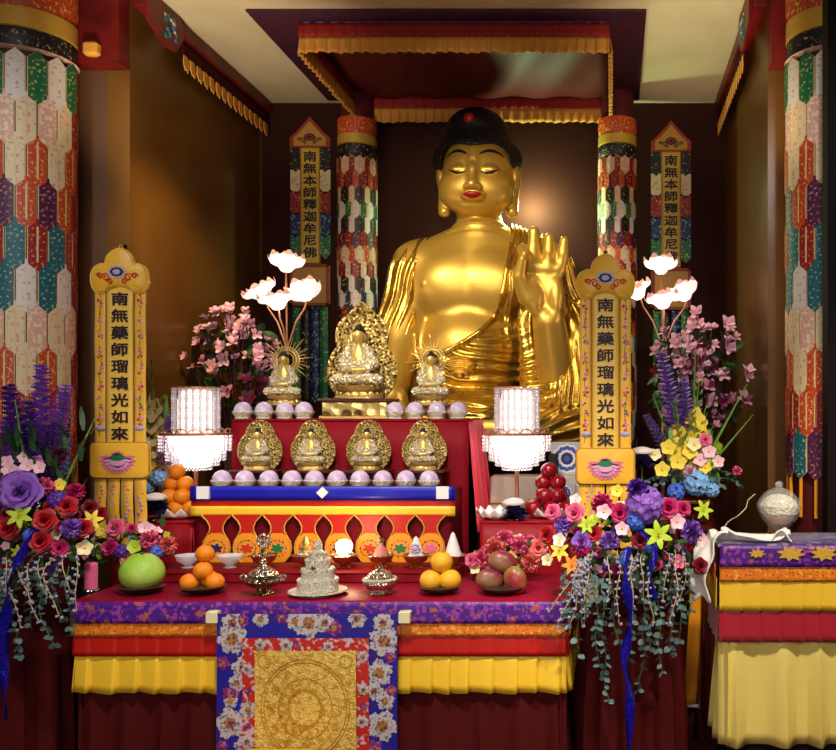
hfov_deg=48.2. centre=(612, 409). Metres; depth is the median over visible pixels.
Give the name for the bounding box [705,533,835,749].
altar table
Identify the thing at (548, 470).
apple
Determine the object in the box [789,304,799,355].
pendant
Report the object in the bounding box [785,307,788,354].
pendant
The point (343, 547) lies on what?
candle
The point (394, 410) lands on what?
cup
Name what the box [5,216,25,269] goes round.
pendant
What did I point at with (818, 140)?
pendant
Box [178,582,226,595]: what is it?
dish
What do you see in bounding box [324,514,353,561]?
pendant
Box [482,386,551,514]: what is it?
lamp
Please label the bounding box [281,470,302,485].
cup
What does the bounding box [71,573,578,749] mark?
altar table
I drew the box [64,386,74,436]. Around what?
pendant
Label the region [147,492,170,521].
bloom
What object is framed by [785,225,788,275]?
pendant
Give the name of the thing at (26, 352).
pendant
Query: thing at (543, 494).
apple
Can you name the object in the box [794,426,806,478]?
pendant
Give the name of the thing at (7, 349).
pendant
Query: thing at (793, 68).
pendant
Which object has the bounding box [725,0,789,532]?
wall
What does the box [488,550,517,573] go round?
mango
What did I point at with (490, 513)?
bowl
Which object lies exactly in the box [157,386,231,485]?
lamp
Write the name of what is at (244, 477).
cup
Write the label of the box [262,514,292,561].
pendant
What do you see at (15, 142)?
pendant
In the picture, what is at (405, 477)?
cup
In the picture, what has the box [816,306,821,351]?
pendant
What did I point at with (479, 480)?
drape
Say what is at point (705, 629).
stand
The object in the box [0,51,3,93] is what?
pendant
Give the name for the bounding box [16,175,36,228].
pendant
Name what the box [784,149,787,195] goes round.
pendant
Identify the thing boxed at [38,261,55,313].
pendant
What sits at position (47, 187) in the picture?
pendant
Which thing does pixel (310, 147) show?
banner
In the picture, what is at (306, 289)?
lamp
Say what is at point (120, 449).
banner
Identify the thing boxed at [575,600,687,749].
pedestal
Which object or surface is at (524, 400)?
diffuser
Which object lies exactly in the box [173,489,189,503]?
orange
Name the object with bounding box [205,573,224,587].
orange
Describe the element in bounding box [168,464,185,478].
orange
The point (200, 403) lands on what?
diffuser
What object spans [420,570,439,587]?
orange
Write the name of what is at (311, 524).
pendant
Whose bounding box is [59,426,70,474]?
pendant
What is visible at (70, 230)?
pendant
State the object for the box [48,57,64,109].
pendant
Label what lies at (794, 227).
pendant
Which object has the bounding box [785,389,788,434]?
pendant
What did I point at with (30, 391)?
pendant
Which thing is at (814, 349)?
pendant
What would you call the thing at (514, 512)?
bloom
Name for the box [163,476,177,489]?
orange
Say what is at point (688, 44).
ceiling
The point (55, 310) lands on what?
pendant
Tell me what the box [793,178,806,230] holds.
pendant
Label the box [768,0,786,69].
trim
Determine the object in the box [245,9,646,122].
fabric canopy
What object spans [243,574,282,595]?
bowl
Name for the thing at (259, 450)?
figurine
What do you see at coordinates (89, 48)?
bracket
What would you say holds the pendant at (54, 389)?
attached to the pillar at (39, 70)
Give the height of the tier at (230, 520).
1.129 m
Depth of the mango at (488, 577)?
3.28 m
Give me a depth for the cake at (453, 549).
3.58 m
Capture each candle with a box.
[82,560,99,591]
[335,539,352,555]
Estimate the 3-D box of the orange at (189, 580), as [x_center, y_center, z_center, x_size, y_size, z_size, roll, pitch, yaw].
[-1.554,0.632,3.302,0.067,0.064,0.067,0,0,0]
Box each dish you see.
[118,582,165,594]
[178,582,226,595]
[418,584,461,594]
[481,583,522,595]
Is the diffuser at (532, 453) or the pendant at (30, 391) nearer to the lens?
the pendant at (30, 391)
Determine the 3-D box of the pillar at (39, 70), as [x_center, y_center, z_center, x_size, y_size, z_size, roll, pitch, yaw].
[-2.545,-0.230,3.899,0.405,3.359,0.405,0,0,31]
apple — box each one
[525,500,541,515]
[535,475,549,488]
[536,488,550,502]
[540,462,556,477]
[543,500,558,511]
[550,475,565,488]
[550,487,565,502]
[559,500,570,514]
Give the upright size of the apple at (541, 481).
0.070 m
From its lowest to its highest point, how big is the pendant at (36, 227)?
0.225 m
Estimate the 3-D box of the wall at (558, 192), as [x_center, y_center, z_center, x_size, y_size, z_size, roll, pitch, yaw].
[-0.743,-0.230,5.650,3.285,3.360,0.100,0,0,0]
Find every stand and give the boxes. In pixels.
[109,515,195,587]
[479,515,585,729]
[603,251,607,580]
[670,522,711,744]
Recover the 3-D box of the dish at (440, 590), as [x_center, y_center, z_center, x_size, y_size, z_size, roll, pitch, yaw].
[-0.638,0.661,3.320,0.158,0.029,0.158,0,0,0]
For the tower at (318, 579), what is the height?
0.203 m
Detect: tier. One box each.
[190,485,462,561]
[231,418,489,572]
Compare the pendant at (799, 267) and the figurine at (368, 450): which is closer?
the pendant at (799, 267)
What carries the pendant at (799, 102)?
attached to the pillar at (803, 64)
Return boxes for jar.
[362,564,397,595]
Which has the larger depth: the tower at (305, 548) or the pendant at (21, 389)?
the pendant at (21, 389)
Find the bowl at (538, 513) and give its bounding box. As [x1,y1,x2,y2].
[531,508,565,517]
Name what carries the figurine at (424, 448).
on the tier at (230, 520)
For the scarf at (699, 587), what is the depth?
3.27 m
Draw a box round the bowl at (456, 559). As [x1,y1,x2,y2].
[450,553,466,568]
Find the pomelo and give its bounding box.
[118,552,165,587]
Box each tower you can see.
[287,539,347,597]
[297,535,312,555]
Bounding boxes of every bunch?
[88,507,177,575]
[465,529,550,577]
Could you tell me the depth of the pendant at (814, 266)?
3.73 m
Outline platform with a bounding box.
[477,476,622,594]
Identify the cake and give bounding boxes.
[373,538,388,555]
[409,536,422,555]
[445,532,461,555]
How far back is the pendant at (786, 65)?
3.89 m
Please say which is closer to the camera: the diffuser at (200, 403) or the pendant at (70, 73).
the pendant at (70, 73)
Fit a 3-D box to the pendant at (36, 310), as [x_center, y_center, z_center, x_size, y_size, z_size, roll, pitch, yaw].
[-2.408,-0.343,3.763,0.073,0.225,0.011,0,0,-45]
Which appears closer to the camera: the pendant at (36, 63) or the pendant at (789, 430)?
the pendant at (36, 63)
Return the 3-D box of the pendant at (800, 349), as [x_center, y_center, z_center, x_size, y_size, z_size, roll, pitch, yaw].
[0.787,-0.169,3.792,0.012,0.225,0.073,0,0,-34]
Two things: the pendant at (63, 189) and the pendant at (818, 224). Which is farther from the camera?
the pendant at (63, 189)
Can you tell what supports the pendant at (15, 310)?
attached to the pillar at (39, 70)
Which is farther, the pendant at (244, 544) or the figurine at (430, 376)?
the figurine at (430, 376)
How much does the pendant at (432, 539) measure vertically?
0.209 m
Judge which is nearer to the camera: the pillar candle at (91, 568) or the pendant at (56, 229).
the pillar candle at (91, 568)
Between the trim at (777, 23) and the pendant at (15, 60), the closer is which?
the pendant at (15, 60)
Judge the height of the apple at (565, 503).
0.069 m
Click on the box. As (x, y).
(552, 457)
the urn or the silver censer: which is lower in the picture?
the silver censer
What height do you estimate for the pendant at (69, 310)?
0.225 m
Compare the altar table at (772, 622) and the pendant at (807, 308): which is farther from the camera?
the pendant at (807, 308)
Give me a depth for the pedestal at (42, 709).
3.26 m
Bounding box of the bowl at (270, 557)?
[249,552,278,566]
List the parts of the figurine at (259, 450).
lotus seat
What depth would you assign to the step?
3.54 m
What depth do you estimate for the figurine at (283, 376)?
4.18 m
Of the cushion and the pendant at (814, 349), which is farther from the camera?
the pendant at (814, 349)
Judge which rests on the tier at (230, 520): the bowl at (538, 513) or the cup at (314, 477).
the cup at (314, 477)
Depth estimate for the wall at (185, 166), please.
4.55 m
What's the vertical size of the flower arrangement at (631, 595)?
0.996 m
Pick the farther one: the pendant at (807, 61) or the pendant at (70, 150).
the pendant at (70, 150)
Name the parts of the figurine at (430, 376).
lotus seat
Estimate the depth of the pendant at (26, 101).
3.73 m
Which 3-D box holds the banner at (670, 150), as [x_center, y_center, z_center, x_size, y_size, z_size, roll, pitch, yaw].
[0.360,-0.902,5.582,0.248,1.786,0.028,0,0,0]
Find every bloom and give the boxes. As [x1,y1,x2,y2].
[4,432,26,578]
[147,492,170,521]
[501,498,527,520]
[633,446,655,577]
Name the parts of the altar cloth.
gold panel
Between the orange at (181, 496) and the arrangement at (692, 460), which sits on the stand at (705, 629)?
the arrangement at (692, 460)
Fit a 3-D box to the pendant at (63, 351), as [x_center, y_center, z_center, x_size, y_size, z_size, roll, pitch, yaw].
[-2.354,-0.169,3.862,0.012,0.225,0.073,0,0,11]
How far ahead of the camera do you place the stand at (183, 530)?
3.84 m
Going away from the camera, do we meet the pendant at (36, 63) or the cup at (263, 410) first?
the pendant at (36, 63)
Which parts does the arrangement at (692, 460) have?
green bud stem, green bud stem, green bud stem, green bud stem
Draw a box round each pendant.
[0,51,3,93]
[0,88,14,142]
[0,139,3,178]
[0,173,14,226]
[0,224,3,263]
[0,257,14,311]
[0,309,3,347]
[0,342,14,395]
[0,394,4,432]
[0,432,8,477]
[5,47,25,101]
[5,132,25,185]
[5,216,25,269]
[5,300,25,353]
[5,386,25,431]
[16,91,36,144]
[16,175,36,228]
[16,259,36,312]
[16,342,36,395]
[27,51,46,104]
[27,135,46,187]
[27,218,46,271]
[27,301,46,354]
[27,390,46,422]
[37,343,55,395]
[38,95,56,148]
[38,178,56,230]
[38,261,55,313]
[47,385,63,427]
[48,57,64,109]
[48,139,64,191]
[48,221,64,273]
[48,303,63,355]
[57,101,71,152]
[57,183,70,233]
[57,264,70,315]
[57,345,70,392]
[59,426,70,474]
[64,305,75,355]
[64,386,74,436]
[65,64,76,115]
[65,145,75,195]
[65,225,75,275]
[201,514,230,561]
[232,514,261,561]
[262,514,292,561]
[293,514,322,553]
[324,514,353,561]
[354,514,384,561]
[385,514,414,561]
[416,514,445,561]
[784,64,787,113]
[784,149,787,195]
[785,102,792,152]
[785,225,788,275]
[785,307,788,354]
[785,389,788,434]
[786,187,792,233]
[786,264,792,314]
[786,345,793,395]
[786,427,793,477]
[788,57,798,109]
[788,139,798,191]
[789,222,799,272]
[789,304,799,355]
[789,385,799,436]
[793,96,805,147]
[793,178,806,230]
[793,261,806,313]
[794,343,806,396]
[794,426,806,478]
[799,51,814,104]
[799,134,814,187]
[800,218,814,271]
[800,301,814,354]
[800,385,814,437]
[807,91,821,144]
[807,175,821,228]
[807,259,821,312]
[807,342,821,396]
[807,426,821,479]
[815,50,821,98]
[815,137,821,182]
[816,222,821,266]
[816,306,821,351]
[816,390,821,435]
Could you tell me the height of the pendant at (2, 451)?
0.225 m
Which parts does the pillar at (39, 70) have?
pink cord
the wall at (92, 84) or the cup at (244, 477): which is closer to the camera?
the cup at (244, 477)
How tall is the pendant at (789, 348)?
0.225 m
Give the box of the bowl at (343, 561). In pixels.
[330,552,357,568]
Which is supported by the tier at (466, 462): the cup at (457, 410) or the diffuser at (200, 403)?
the cup at (457, 410)
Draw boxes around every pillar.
[0,0,79,601]
[337,92,377,325]
[598,89,636,558]
[784,0,821,532]
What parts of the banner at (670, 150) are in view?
head panel, panel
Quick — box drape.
[469,419,489,531]
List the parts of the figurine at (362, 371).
lotus seat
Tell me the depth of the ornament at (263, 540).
3.60 m
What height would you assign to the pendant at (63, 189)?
0.225 m
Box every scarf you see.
[678,501,718,712]
[688,526,791,603]
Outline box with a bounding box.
[548,453,557,474]
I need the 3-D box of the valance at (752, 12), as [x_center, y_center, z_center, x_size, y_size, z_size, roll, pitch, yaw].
[0.653,-1.798,4.825,0.094,0.220,1.510,0,0,0]
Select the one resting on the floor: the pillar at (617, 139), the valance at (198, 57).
the pillar at (617, 139)
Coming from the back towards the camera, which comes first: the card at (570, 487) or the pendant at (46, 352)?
the card at (570, 487)
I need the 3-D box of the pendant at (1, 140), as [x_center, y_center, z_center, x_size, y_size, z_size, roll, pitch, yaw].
[-2.545,-1.038,3.703,0.074,0.225,0.012,0,0,0]
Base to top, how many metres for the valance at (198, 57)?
0.220 m
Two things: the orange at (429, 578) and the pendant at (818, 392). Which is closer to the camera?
the orange at (429, 578)
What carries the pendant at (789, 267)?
attached to the pillar at (803, 64)
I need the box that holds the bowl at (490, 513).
[476,505,506,518]
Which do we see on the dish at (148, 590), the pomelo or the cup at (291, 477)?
the pomelo
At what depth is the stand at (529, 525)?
3.84 m
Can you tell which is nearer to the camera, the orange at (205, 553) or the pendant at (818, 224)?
the orange at (205, 553)
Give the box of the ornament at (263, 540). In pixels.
[256,533,271,554]
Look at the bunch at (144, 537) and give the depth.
3.54 m
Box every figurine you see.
[228,420,285,485]
[259,333,312,413]
[282,420,338,485]
[317,302,398,418]
[340,420,393,485]
[396,420,448,485]
[405,333,458,418]
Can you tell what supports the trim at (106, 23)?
attached to the wall at (92, 84)
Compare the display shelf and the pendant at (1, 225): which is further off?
the display shelf
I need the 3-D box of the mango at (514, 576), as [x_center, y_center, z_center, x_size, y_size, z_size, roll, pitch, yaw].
[-0.360,0.625,3.310,0.075,0.103,0.082,0,0,-36]
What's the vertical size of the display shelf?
1.136 m
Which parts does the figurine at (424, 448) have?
lotus seat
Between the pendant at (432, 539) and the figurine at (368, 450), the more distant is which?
the figurine at (368, 450)
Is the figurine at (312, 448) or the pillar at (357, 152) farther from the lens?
the pillar at (357, 152)
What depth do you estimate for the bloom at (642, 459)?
3.81 m
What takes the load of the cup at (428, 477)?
on the tier at (230, 520)
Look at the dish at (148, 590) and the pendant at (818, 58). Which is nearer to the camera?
the dish at (148, 590)
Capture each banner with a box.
[89,244,150,548]
[289,117,330,404]
[575,250,635,554]
[651,121,690,408]
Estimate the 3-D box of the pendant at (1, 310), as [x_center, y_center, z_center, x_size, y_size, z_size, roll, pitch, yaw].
[-2.545,-0.343,3.705,0.073,0.225,0.011,0,0,0]
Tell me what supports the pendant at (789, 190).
attached to the pillar at (803, 64)
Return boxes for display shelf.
[490,474,598,644]
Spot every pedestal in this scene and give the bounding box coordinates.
[0,600,77,749]
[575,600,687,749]
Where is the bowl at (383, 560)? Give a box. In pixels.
[367,552,394,568]
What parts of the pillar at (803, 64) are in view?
pink cord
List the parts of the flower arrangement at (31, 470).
green bud stem, green bud stem, green bud stem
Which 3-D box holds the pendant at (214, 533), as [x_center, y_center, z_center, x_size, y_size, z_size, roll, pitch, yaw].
[-1.670,0.543,3.788,0.131,0.209,0.005,0,0,0]
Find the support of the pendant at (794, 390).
attached to the pillar at (803, 64)
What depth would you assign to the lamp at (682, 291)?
4.70 m
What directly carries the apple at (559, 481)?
on the apple
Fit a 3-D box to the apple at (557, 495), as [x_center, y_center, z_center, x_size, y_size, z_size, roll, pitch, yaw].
[-0.243,0.373,3.936,0.074,0.069,0.073,0,0,-34]
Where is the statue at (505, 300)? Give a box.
[378,107,579,466]
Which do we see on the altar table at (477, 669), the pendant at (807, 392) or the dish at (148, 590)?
the dish at (148, 590)
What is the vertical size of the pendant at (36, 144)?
0.225 m
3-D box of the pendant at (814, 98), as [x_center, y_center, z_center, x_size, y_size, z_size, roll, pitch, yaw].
[0.839,-1.212,3.736,0.074,0.225,0.011,0,0,34]
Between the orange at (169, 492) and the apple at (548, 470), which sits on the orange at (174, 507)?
the orange at (169, 492)
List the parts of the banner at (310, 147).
head panel, panel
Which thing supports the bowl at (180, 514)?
on the stand at (183, 530)
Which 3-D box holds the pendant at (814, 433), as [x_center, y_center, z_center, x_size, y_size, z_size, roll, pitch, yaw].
[0.841,0.179,3.740,0.072,0.225,0.011,0,0,34]
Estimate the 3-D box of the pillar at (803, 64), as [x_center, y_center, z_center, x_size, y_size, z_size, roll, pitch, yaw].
[0.949,-0.230,3.899,0.405,3.359,0.405,0,0,31]
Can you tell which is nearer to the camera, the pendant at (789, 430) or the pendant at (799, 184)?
the pendant at (799, 184)
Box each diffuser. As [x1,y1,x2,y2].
[168,436,223,468]
[177,390,213,432]
[491,437,542,467]
[500,390,533,432]
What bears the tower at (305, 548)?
in the bowl at (299, 559)
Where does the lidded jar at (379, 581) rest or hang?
on the altar table at (477, 669)
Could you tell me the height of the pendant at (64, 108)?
0.225 m
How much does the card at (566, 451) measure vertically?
0.160 m
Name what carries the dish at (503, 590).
on the altar table at (477, 669)
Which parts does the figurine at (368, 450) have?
lotus seat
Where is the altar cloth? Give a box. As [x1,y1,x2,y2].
[205,610,411,749]
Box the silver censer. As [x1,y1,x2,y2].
[239,557,286,595]
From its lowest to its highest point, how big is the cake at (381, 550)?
0.089 m
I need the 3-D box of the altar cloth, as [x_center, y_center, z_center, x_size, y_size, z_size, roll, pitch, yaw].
[-1.069,1.074,3.161,0.717,0.735,0.051,0,0,0]
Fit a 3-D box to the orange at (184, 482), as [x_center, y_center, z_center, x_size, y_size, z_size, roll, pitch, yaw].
[-1.875,0.323,3.944,0.071,0.068,0.072,0,0,15]
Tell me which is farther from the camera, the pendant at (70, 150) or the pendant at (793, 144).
the pendant at (70, 150)
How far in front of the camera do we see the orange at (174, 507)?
3.89 m
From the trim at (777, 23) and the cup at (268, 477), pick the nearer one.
the cup at (268, 477)
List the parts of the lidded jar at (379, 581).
lid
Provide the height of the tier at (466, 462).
1.409 m
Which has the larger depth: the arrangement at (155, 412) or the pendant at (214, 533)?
the arrangement at (155, 412)
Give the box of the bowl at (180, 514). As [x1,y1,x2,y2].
[157,509,194,518]
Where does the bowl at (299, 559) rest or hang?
on the step
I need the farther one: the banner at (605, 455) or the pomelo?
the banner at (605, 455)
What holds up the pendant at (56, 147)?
attached to the pillar at (39, 70)
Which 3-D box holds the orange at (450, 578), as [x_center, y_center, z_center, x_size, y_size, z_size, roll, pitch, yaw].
[-0.599,0.625,3.308,0.082,0.077,0.081,0,0,34]
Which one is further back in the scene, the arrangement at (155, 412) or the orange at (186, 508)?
the arrangement at (155, 412)
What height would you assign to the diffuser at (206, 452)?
0.144 m
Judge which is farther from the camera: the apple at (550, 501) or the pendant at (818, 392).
the apple at (550, 501)
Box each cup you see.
[210,470,233,485]
[232,402,252,418]
[233,470,256,485]
[253,402,273,418]
[257,470,280,485]
[274,402,293,418]
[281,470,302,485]
[293,402,314,418]
[303,470,325,485]
[326,470,347,485]
[349,470,370,485]
[372,470,393,485]
[385,402,404,418]
[395,470,416,485]
[405,402,424,418]
[418,470,439,485]
[427,402,446,418]
[448,402,467,418]
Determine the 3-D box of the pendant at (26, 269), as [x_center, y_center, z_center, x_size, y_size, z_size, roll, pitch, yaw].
[-2.437,-0.516,3.738,0.073,0.225,0.011,0,0,-34]
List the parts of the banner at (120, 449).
panel, panel, panel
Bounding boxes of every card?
[550,482,575,504]
[551,442,579,474]
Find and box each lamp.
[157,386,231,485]
[241,249,320,363]
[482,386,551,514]
[631,252,696,599]
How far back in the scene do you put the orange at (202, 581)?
3.33 m
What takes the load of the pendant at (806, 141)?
attached to the pillar at (803, 64)
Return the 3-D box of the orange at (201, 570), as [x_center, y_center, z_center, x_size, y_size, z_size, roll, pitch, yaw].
[-1.509,0.590,3.311,0.067,0.064,0.068,0,0,24]
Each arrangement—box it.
[0,365,103,720]
[146,359,171,493]
[180,302,280,475]
[538,478,712,749]
[643,351,752,523]
[647,305,756,712]
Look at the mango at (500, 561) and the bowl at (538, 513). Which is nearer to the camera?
the mango at (500, 561)
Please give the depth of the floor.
3.97 m
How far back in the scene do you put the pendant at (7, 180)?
3.71 m
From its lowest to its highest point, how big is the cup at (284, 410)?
0.080 m
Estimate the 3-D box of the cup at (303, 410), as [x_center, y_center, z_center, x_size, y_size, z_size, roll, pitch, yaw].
[-1.409,0.002,4.105,0.089,0.080,0.089,0,0,0]
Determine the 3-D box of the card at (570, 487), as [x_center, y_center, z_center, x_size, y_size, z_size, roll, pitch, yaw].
[-0.236,0.395,4.255,0.120,0.105,0.017,0,0,0]
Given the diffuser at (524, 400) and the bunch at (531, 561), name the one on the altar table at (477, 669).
the bunch at (531, 561)
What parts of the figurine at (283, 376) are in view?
lotus seat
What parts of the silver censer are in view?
lid, handle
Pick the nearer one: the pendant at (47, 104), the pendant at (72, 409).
the pendant at (47, 104)
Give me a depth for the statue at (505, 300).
5.00 m
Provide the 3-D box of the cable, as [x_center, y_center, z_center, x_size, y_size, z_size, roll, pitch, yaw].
[0.504,0.429,3.794,0.061,0.109,0.616,0,0,23]
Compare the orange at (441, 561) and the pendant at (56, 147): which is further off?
the pendant at (56, 147)
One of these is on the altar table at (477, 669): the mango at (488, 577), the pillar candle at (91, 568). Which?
the pillar candle at (91, 568)
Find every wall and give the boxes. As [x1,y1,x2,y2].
[72,70,107,598]
[108,0,261,587]
[262,103,724,601]
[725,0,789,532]
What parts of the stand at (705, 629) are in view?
leg, leg, leg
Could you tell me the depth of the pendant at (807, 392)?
3.76 m
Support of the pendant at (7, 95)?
attached to the pillar at (39, 70)
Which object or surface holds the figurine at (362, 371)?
on the tier at (466, 462)
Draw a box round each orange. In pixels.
[162,489,174,503]
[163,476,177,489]
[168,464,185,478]
[168,501,183,514]
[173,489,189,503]
[176,476,193,489]
[179,573,198,587]
[182,501,190,515]
[193,562,212,578]
[195,545,214,561]
[200,571,215,584]
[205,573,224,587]
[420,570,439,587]
[430,551,452,571]
[440,569,460,587]
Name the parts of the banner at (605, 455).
panel, panel, panel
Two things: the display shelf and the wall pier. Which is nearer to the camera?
the wall pier
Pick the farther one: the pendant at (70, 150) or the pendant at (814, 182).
the pendant at (70, 150)
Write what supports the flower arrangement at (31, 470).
on the pedestal at (42, 709)
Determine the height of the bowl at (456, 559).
0.055 m
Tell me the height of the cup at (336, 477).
0.080 m
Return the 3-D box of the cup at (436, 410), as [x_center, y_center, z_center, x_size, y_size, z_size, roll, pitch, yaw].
[-0.803,0.002,4.105,0.089,0.080,0.089,0,0,0]
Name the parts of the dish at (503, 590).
dish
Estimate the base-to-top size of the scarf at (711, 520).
1.000 m
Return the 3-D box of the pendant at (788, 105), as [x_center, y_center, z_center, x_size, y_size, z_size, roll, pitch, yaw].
[0.755,-1.212,3.861,0.011,0.225,0.074,0,0,-11]
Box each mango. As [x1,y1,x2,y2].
[476,568,503,587]
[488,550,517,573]
[503,566,526,593]
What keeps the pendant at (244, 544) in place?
attached to the tier at (230, 520)
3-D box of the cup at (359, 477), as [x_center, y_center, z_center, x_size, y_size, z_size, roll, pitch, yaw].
[-1.087,0.298,3.865,0.089,0.080,0.089,0,0,0]
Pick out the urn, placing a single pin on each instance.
(780, 509)
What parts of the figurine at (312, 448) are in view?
lotus seat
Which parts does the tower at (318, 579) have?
plate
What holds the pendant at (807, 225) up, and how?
attached to the pillar at (803, 64)
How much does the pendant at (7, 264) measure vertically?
0.225 m
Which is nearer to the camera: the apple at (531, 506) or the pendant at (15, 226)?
the pendant at (15, 226)
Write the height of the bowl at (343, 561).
0.055 m
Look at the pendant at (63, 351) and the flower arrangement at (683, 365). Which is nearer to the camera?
the pendant at (63, 351)
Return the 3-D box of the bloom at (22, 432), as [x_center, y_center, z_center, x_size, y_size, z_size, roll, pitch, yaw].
[-2.393,0.765,3.645,0.119,1.370,0.120,0,0,0]
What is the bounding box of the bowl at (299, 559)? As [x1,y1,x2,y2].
[291,553,308,567]
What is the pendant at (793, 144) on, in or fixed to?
attached to the pillar at (803, 64)
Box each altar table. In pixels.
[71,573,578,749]
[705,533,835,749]
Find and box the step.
[161,562,465,582]
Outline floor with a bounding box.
[687,711,717,749]
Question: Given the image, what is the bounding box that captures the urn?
[759,494,798,524]
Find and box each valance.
[132,0,271,135]
[715,0,766,135]
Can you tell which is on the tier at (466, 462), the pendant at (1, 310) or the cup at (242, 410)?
the cup at (242, 410)
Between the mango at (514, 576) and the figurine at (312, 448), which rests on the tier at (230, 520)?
the figurine at (312, 448)
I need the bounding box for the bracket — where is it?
[82,41,100,56]
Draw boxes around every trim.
[76,0,129,69]
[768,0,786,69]
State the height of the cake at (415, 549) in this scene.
0.093 m
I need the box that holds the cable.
[720,494,755,530]
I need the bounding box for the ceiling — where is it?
[162,0,744,102]
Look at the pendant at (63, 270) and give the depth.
3.85 m
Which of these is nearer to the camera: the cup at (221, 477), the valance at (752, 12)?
the cup at (221, 477)
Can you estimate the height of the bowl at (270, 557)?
0.055 m
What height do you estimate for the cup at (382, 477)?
0.080 m
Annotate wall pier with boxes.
[822,0,835,532]
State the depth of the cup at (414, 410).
4.07 m
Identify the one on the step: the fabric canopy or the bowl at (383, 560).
the bowl at (383, 560)
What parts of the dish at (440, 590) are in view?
dish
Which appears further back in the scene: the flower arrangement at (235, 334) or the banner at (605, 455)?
the flower arrangement at (235, 334)
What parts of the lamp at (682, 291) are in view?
stem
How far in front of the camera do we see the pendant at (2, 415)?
3.70 m

